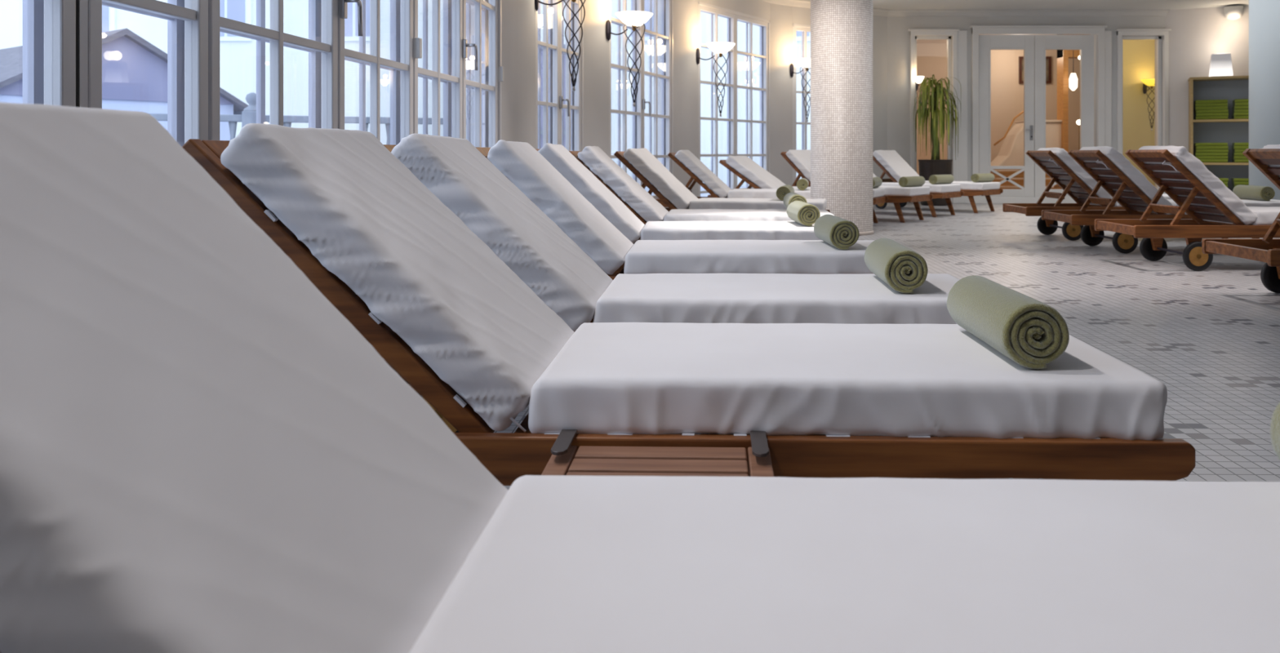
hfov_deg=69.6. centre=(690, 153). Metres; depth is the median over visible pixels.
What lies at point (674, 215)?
seat cushion
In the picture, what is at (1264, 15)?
pillar
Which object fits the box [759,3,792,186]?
wall
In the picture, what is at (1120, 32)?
trim
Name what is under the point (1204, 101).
folded towel
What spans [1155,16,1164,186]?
wall
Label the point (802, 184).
rolled towel
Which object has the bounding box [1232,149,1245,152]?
folded towel
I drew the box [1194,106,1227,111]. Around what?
folded towel
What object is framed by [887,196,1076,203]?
baseboard
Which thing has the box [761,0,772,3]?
trim
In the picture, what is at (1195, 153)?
folded towel
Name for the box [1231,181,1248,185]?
folded towel
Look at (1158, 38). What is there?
window
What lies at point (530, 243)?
cushion
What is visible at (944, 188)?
seat cushion
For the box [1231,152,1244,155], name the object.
folded towel
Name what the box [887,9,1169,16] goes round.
trim
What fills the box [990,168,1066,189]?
slatted bench
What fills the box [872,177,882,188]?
rolled towel
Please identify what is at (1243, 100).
folded towel
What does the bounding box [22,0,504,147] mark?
window
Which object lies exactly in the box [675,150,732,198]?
cushion
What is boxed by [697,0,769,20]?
wall
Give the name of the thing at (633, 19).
wall sconce
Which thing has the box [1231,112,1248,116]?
folded towel
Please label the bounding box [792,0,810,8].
trim
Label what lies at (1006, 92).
wall
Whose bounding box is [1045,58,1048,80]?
print
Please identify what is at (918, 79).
wall sconce
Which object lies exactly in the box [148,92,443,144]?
balustrade
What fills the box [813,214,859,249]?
rolled towel
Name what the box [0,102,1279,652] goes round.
sun lounger
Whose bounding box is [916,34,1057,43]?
ceiling
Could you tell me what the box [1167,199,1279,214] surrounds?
seat cushion
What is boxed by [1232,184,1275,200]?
rolled towel
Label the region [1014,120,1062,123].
countertop
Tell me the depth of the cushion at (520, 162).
3.67 m
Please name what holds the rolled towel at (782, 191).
on the sun lounger at (646, 166)
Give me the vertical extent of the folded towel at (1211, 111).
0.050 m
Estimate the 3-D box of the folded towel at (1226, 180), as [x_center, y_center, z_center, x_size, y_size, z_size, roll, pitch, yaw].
[8.010,0.407,14.140,0.430,0.050,0.302,0,0,25]
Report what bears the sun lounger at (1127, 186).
on the floor
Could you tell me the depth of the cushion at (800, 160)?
11.45 m
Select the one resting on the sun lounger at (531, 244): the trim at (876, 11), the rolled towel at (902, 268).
the rolled towel at (902, 268)
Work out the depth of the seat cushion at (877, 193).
10.30 m
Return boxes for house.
[0,28,248,140]
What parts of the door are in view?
handle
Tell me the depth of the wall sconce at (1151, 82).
16.23 m
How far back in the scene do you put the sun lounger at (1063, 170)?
8.52 m
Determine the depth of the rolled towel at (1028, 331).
1.69 m
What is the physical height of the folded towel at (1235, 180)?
0.050 m
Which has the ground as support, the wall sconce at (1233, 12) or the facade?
the facade
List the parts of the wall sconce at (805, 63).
plate, lamp shade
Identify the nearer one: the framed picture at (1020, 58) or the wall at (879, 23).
the wall at (879, 23)
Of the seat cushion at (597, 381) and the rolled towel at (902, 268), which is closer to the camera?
the seat cushion at (597, 381)
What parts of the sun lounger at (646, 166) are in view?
rail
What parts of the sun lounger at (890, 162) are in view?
rail, leg, leg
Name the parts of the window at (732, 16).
sash, sash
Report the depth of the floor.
4.69 m
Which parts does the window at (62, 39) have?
sash, sash, sash, handle, lever, sash, sash, handle, sash, lever, frame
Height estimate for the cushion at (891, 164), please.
0.536 m
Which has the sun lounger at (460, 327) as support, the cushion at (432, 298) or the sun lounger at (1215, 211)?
the cushion at (432, 298)
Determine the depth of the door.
14.66 m
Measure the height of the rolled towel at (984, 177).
0.120 m
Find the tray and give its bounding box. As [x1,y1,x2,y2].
[541,429,773,476]
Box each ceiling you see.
[872,0,1248,9]
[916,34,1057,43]
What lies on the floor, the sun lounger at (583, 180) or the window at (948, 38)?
the sun lounger at (583, 180)
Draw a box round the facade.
[0,0,810,186]
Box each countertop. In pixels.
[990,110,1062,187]
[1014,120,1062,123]
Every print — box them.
[1022,58,1023,80]
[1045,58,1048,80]
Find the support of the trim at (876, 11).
attached to the wall at (879, 23)
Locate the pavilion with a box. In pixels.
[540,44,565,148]
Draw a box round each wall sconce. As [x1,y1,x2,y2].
[534,0,585,91]
[605,11,653,106]
[696,42,734,116]
[790,57,810,121]
[913,75,924,119]
[1140,78,1155,130]
[1223,5,1243,19]
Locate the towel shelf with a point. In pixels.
(1229, 131)
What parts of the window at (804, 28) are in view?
sash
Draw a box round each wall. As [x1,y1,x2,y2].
[471,0,535,148]
[583,0,608,183]
[657,0,697,196]
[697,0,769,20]
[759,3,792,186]
[792,6,810,25]
[872,15,887,178]
[887,16,1162,196]
[916,43,1079,174]
[1122,40,1155,186]
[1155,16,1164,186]
[1164,5,1248,151]
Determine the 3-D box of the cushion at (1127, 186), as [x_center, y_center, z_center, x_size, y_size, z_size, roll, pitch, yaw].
[3.589,0.219,7.617,0.569,0.551,0.592,0,0,-1]
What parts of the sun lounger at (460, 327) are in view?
rail, rail, tie cord, rail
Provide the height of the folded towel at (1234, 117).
0.050 m
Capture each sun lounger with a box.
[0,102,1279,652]
[182,123,1195,485]
[376,133,959,432]
[475,139,875,279]
[534,142,820,244]
[568,146,834,224]
[613,147,830,219]
[654,150,810,207]
[707,155,888,222]
[780,149,933,222]
[872,150,1003,213]
[872,173,964,217]
[1002,147,1171,240]
[1041,146,1279,253]
[1094,145,1279,271]
[1201,144,1279,293]
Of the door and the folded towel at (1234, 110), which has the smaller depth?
the folded towel at (1234, 110)
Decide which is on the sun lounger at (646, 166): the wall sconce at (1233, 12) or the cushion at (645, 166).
the cushion at (645, 166)
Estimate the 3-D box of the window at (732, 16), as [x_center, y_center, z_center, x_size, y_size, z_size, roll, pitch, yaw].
[0.545,-0.590,12.498,0.220,2.660,2.001,0,0,32]
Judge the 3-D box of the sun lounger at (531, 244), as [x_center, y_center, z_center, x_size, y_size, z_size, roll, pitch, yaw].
[-0.112,0.373,2.767,1.985,0.854,0.620,0,0,1]
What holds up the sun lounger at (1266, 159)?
on the floor
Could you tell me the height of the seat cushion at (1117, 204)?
0.112 m
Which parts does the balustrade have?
post, handrail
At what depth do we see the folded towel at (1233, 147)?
13.86 m
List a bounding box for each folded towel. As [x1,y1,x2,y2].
[1194,99,1227,104]
[1194,102,1227,107]
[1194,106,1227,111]
[1194,109,1228,113]
[1194,112,1228,116]
[1194,115,1227,119]
[1194,142,1227,146]
[1194,146,1228,149]
[1194,149,1228,152]
[1194,152,1227,155]
[1194,155,1227,159]
[1199,159,1227,162]
[1218,177,1228,182]
[1231,106,1248,110]
[1231,109,1248,113]
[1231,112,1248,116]
[1231,115,1248,119]
[1231,142,1248,146]
[1231,146,1248,149]
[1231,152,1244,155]
[1231,155,1247,159]
[1231,177,1248,182]
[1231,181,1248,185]
[1232,98,1248,103]
[1232,102,1248,106]
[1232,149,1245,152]
[1232,159,1248,162]
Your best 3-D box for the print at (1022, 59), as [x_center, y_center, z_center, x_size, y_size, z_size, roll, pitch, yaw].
[6.912,-1.715,18.980,0.167,0.455,0.010,0,0,0]
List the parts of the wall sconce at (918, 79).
lamp shade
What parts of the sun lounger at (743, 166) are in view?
rail, leg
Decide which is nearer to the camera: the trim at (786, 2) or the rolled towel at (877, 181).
the rolled towel at (877, 181)
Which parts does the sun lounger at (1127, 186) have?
rail, rail, rail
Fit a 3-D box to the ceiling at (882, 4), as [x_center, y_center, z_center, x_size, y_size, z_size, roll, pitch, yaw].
[4.657,-2.345,5.310,13.286,0.150,18.620,0,0,0]
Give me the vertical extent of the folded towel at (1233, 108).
0.050 m
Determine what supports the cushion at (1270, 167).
on the sun lounger at (1266, 159)
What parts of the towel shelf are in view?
panel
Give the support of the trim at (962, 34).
attached to the wall at (898, 34)
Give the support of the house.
on the ground
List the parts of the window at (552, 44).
sash, handle, lever, sash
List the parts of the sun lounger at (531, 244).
rail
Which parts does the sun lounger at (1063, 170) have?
rail, rail, rail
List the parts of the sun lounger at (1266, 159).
rail, rail, rail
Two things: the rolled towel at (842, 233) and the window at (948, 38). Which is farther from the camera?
the window at (948, 38)
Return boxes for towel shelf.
[1187,75,1248,191]
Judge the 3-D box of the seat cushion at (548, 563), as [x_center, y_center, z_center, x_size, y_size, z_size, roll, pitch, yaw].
[0.327,0.446,0.857,1.115,0.106,0.580,0,0,2]
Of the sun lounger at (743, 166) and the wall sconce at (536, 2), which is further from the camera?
the sun lounger at (743, 166)
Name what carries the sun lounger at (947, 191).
on the floor
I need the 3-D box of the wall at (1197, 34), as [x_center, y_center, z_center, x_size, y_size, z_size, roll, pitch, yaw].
[9.468,-0.735,13.860,4.131,3.070,0.220,0,0,25]
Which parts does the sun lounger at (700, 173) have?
rail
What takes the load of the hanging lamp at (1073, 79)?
hanging from the ceiling at (917, 41)
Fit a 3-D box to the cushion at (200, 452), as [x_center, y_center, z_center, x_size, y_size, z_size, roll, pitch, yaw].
[-0.489,0.220,0.877,0.530,0.547,0.575,0,0,2]
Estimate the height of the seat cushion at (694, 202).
0.107 m
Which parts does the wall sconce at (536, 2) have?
plate, arm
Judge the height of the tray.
0.050 m
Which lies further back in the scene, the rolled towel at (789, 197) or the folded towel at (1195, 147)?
the folded towel at (1195, 147)
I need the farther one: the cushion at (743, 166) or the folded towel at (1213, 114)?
the folded towel at (1213, 114)
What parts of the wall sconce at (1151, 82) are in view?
plate, lamp shade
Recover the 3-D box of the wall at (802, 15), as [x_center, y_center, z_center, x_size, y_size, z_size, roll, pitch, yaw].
[1.885,-2.095,13.968,1.032,0.350,0.220,0,0,-32]
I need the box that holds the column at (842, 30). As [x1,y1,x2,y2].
[810,0,873,235]
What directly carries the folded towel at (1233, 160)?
on the towel shelf
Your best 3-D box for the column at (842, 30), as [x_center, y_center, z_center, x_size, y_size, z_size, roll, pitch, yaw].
[1.508,-0.735,9.190,0.632,3.070,0.632,0,0,0]
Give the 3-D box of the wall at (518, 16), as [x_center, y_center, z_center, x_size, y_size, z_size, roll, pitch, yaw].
[-1.392,-0.735,6.924,0.220,3.070,1.450,0,0,-1]
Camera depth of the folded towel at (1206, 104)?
14.02 m
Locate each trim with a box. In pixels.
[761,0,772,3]
[770,0,796,6]
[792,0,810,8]
[872,8,889,16]
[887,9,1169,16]
[907,28,959,203]
[957,30,967,203]
[969,25,1106,203]
[1057,34,1090,152]
[1104,30,1111,146]
[1115,28,1171,194]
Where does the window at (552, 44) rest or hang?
in the wall
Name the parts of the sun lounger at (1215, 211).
rail, rail, tie cord, rail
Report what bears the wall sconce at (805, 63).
attached to the wall at (780, 15)
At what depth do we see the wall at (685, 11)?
11.21 m
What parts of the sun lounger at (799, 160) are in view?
rail, leg, leg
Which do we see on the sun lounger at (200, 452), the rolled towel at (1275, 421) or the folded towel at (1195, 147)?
the rolled towel at (1275, 421)
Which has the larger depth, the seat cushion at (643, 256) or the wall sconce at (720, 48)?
the wall sconce at (720, 48)
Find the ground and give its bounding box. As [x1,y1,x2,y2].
[621,186,748,199]
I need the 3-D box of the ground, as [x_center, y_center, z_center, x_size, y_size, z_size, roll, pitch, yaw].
[-9.000,1.010,10.000,50.000,0.380,40.000,0,0,0]
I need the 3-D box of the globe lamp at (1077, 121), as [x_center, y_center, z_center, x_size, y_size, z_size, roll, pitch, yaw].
[6.932,0.098,16.400,0.092,1.385,0.092,0,0,0]
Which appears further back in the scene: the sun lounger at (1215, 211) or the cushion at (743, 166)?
the cushion at (743, 166)
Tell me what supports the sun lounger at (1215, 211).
on the floor
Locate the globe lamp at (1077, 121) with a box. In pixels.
[1076,120,1079,150]
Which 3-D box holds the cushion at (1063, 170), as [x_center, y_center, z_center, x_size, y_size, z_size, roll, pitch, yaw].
[3.622,0.223,8.684,0.569,0.548,0.588,0,0,-1]
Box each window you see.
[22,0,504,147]
[535,0,583,151]
[608,0,673,201]
[697,0,769,196]
[792,23,810,183]
[915,35,951,172]
[1122,35,1161,190]
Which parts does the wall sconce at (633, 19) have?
plate, arm, lamp shade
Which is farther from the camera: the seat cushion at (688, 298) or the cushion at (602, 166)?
the cushion at (602, 166)
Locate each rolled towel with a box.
[776,184,794,200]
[782,192,807,207]
[786,200,820,226]
[796,177,808,190]
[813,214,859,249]
[864,238,928,293]
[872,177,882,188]
[898,176,924,186]
[928,174,954,184]
[946,275,1069,368]
[970,173,994,182]
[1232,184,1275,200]
[1270,402,1279,459]
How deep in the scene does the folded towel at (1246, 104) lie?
13.84 m
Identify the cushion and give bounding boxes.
[0,102,508,652]
[220,123,573,431]
[391,133,613,332]
[409,475,1279,652]
[487,139,633,275]
[528,322,1167,440]
[537,142,644,243]
[577,146,668,222]
[592,273,959,324]
[623,147,698,208]
[623,240,875,274]
[640,221,820,239]
[663,208,834,221]
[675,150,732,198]
[688,197,826,209]
[725,155,786,188]
[727,188,810,199]
[786,149,810,181]
[791,186,884,198]
[872,150,919,182]
[878,185,929,195]
[881,182,960,192]
[924,180,999,190]
[1038,147,1112,204]
[1079,146,1173,214]
[1114,194,1171,206]
[1138,145,1257,225]
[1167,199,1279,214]
[1247,206,1279,225]
[1262,144,1279,177]
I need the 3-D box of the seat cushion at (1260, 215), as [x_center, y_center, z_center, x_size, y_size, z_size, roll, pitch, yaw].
[4.395,0.449,6.540,1.123,0.113,0.599,0,0,-1]
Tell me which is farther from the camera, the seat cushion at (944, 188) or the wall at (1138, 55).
the wall at (1138, 55)
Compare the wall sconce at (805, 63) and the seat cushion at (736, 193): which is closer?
the seat cushion at (736, 193)
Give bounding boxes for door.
[978,35,1093,196]
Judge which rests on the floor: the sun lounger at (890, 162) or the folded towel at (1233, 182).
the sun lounger at (890, 162)
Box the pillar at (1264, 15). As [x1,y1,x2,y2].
[1248,0,1279,199]
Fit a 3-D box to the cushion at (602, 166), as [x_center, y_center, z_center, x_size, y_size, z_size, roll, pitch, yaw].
[-0.443,0.223,6.262,0.570,0.546,0.592,0,0,2]
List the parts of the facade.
pane, pane, pane, pane, pane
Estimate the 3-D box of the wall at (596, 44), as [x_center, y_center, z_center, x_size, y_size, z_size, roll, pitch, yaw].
[-1.012,-0.735,9.036,0.220,3.070,0.417,0,0,30]
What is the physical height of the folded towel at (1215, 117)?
0.050 m
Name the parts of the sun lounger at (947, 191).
leg, rail, leg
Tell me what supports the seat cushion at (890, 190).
on the sun lounger at (799, 160)
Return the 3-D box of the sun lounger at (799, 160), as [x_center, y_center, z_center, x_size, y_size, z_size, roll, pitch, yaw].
[1.917,0.379,11.302,1.985,0.843,0.620,0,0,38]
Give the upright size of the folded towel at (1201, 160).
0.050 m
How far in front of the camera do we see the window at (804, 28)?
13.70 m
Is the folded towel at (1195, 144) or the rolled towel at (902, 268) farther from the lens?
the folded towel at (1195, 144)
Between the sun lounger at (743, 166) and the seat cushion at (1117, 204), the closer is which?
the seat cushion at (1117, 204)
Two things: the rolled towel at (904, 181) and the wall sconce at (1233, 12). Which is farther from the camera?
the wall sconce at (1233, 12)
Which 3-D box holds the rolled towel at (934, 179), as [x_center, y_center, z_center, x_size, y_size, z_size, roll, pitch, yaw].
[3.191,0.335,11.690,0.391,0.120,0.125,0,0,-41]
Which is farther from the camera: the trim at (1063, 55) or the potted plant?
the trim at (1063, 55)
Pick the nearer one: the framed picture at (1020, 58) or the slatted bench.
the slatted bench
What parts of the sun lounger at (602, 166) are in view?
rail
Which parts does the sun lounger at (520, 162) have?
rail, rail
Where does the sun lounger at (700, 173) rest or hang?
on the floor
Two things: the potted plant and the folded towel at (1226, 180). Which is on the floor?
the potted plant
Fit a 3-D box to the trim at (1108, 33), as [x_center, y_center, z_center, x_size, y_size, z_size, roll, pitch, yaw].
[6.607,-0.575,14.605,0.158,2.750,0.030,0,0,0]
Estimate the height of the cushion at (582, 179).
0.544 m
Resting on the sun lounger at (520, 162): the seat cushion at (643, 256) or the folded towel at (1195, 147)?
the seat cushion at (643, 256)
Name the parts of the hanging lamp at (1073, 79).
lamp shade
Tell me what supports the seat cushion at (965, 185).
on the sun lounger at (890, 162)
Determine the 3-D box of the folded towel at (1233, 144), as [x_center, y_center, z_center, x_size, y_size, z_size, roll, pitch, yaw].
[8.471,-0.132,13.933,0.430,0.050,0.302,0,0,25]
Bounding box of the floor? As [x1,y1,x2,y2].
[493,203,1279,489]
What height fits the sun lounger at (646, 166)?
0.845 m
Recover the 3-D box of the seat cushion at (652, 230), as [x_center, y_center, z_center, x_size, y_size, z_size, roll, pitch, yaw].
[0.291,0.447,5.099,1.117,0.109,0.590,0,0,0]
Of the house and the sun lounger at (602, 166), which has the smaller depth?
the sun lounger at (602, 166)
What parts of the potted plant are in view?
planter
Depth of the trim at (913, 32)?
14.57 m
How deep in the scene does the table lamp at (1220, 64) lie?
14.00 m
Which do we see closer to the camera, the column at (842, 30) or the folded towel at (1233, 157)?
the column at (842, 30)
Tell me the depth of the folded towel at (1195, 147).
14.00 m
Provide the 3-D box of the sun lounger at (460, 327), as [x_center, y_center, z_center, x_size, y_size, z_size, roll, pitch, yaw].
[-0.135,0.373,1.720,1.989,0.854,0.954,0,0,2]
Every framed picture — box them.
[1018,56,1023,83]
[1045,56,1051,83]
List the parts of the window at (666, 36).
sash, handle, lever, sash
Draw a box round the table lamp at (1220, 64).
[1208,53,1233,76]
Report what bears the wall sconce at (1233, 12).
attached to the wall at (1197, 34)
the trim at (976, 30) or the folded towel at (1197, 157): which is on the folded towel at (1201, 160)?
the folded towel at (1197, 157)
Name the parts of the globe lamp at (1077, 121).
stem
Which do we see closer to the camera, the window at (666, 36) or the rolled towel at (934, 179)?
the window at (666, 36)
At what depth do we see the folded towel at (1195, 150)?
14.01 m
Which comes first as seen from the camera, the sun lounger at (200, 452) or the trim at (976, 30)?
the sun lounger at (200, 452)
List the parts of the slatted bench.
seat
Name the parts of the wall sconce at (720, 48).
plate, arm, lamp shade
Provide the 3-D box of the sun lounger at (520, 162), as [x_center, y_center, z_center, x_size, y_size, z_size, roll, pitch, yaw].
[-0.115,0.373,3.938,1.985,0.853,0.620,0,0,1]
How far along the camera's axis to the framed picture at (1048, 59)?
18.95 m
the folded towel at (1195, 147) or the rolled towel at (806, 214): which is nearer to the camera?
the rolled towel at (806, 214)
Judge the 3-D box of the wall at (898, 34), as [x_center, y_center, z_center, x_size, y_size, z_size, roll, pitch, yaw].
[5.306,-0.735,14.745,4.404,3.070,0.250,0,0,0]
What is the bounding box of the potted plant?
[913,74,960,205]
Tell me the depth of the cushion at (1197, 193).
6.38 m
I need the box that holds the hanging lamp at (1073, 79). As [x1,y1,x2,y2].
[1068,34,1077,90]

